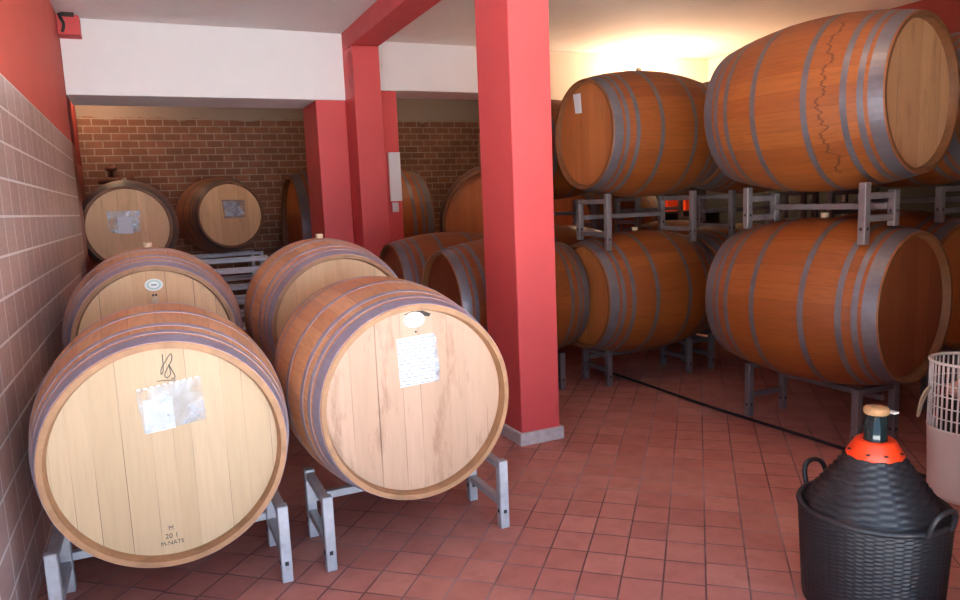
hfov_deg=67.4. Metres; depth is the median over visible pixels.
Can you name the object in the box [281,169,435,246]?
large cask
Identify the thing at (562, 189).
wine barrel
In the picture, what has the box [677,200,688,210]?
box
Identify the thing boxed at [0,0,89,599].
wall
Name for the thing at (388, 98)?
column
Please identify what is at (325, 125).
column
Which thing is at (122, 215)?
wine barrel
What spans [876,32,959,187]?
wine barrel
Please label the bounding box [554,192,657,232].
large cask
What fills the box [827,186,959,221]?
rack
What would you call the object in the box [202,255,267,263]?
rack
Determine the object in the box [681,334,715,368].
rack
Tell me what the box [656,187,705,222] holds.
wall shelf
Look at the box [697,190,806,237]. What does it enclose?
rack
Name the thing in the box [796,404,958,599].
demijohn
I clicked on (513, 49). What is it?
column
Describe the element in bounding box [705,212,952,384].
wine barrel
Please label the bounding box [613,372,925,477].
hose
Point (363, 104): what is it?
column
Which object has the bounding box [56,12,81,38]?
cable box
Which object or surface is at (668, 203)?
box
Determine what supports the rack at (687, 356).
on the floor
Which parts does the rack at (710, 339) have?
post, rail, rail, post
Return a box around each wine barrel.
[28,302,288,567]
[62,242,242,348]
[82,177,178,263]
[175,177,263,252]
[244,234,397,367]
[274,276,508,499]
[379,232,483,284]
[422,239,590,348]
[478,100,587,199]
[554,225,602,245]
[555,67,717,196]
[570,227,713,351]
[619,220,709,234]
[688,223,762,334]
[693,81,773,193]
[704,9,959,191]
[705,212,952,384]
[839,210,959,350]
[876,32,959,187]
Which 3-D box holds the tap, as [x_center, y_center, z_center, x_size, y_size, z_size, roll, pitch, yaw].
[-5.276,-1.809,10.434,0.487,0.250,0.173,-6,9,-24]
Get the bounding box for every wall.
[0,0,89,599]
[60,18,345,108]
[70,101,92,270]
[75,98,479,312]
[378,41,477,99]
[550,51,707,99]
[708,0,959,80]
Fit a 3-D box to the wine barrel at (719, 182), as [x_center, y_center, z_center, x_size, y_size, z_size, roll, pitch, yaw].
[2.501,-1.547,6.798,1.178,1.075,1.075,-6,9,-24]
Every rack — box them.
[43,489,293,599]
[193,250,263,273]
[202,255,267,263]
[215,266,259,274]
[223,274,253,281]
[228,283,248,289]
[235,294,245,301]
[303,452,509,571]
[554,199,596,227]
[558,352,565,389]
[576,190,696,250]
[582,338,691,386]
[614,195,705,231]
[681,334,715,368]
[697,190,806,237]
[743,182,899,244]
[744,362,899,441]
[782,188,879,218]
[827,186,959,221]
[920,349,959,408]
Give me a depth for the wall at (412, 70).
8.72 m
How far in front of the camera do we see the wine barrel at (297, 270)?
4.59 m
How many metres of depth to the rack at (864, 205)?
4.24 m
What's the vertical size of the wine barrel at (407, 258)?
1.075 m
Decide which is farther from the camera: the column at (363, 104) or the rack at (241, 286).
the rack at (241, 286)
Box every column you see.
[303,100,353,243]
[343,45,389,256]
[381,91,403,242]
[474,0,563,446]
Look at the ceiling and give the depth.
7.62 m
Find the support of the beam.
attached to the wall at (114, 62)
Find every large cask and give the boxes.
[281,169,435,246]
[439,166,483,233]
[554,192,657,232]
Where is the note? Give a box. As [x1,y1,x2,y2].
[392,202,398,211]
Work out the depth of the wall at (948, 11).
7.40 m
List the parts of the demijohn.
handle, glass, handle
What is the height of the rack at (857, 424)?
0.399 m
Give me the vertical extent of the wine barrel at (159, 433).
1.054 m
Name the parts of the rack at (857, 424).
post, rail, post, post, rail, rail, post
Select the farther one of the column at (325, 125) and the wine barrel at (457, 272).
the column at (325, 125)
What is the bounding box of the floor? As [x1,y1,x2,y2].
[37,317,959,599]
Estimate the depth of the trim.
8.88 m
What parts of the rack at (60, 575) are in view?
post, rail, rail, post, post, rail, rail, post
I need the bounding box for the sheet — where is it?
[388,152,401,200]
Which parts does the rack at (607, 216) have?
post, rail, rail, post, post, rail, rail, post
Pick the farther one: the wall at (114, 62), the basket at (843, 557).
the wall at (114, 62)
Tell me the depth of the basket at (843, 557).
2.65 m
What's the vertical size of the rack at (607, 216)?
0.461 m
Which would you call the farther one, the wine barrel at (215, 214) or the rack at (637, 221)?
the wine barrel at (215, 214)
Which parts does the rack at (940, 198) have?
post, rail, rail, post, rail, rail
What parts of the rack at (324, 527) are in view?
post, rail, rail, post, post, rail, rail, post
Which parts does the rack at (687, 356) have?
post, rail, rail, post, post, rail, post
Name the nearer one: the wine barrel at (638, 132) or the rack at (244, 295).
the wine barrel at (638, 132)
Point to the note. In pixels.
(395, 205)
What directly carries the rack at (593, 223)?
on the wine barrel at (566, 234)
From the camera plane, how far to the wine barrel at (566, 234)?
7.55 m
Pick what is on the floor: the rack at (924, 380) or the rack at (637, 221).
the rack at (924, 380)
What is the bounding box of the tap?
[97,166,134,183]
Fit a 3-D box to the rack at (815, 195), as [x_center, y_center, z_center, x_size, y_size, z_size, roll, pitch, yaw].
[3.637,-0.957,7.467,0.940,0.373,0.424,-6,9,-24]
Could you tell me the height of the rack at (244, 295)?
0.327 m
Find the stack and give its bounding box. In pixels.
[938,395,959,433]
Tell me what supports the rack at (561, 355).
on the floor
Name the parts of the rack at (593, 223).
post, rail, post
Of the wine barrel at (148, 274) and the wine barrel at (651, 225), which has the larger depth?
the wine barrel at (651, 225)
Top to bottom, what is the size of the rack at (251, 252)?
0.349 m
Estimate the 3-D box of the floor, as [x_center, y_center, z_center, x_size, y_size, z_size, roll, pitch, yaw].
[0.417,0.659,7.645,8.700,0.120,11.100,-6,9,-24]
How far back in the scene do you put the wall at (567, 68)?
9.71 m
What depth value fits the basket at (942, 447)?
3.73 m
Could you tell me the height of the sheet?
0.580 m
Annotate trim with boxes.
[706,181,959,223]
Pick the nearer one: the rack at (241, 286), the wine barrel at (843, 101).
the wine barrel at (843, 101)
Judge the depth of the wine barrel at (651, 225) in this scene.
7.70 m
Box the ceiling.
[50,0,920,58]
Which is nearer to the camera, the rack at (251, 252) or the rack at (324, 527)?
the rack at (324, 527)
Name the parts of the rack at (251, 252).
post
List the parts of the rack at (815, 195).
post, post, post, post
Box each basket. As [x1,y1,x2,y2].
[796,479,954,599]
[916,352,959,505]
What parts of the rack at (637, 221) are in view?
post, rail, rail, post, post, post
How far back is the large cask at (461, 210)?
10.84 m
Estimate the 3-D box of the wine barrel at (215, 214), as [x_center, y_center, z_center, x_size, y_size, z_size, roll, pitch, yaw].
[-3.747,-1.217,10.336,1.075,1.075,1.178,-8,10,-36]
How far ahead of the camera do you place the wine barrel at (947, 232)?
5.12 m
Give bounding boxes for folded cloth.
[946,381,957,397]
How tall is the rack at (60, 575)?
0.354 m
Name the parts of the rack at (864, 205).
post, rail, rail, post, post, rail, rail, post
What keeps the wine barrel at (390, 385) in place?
on the rack at (324, 527)
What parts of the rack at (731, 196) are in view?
post, rail, rail, post, post, rail, post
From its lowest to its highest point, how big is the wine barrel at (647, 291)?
1.105 m
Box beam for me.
[341,0,440,52]
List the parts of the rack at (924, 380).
post, rail, rail, post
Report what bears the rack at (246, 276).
on the rack
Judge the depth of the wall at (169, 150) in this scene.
11.21 m
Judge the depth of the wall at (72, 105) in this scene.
10.01 m
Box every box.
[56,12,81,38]
[665,200,676,211]
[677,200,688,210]

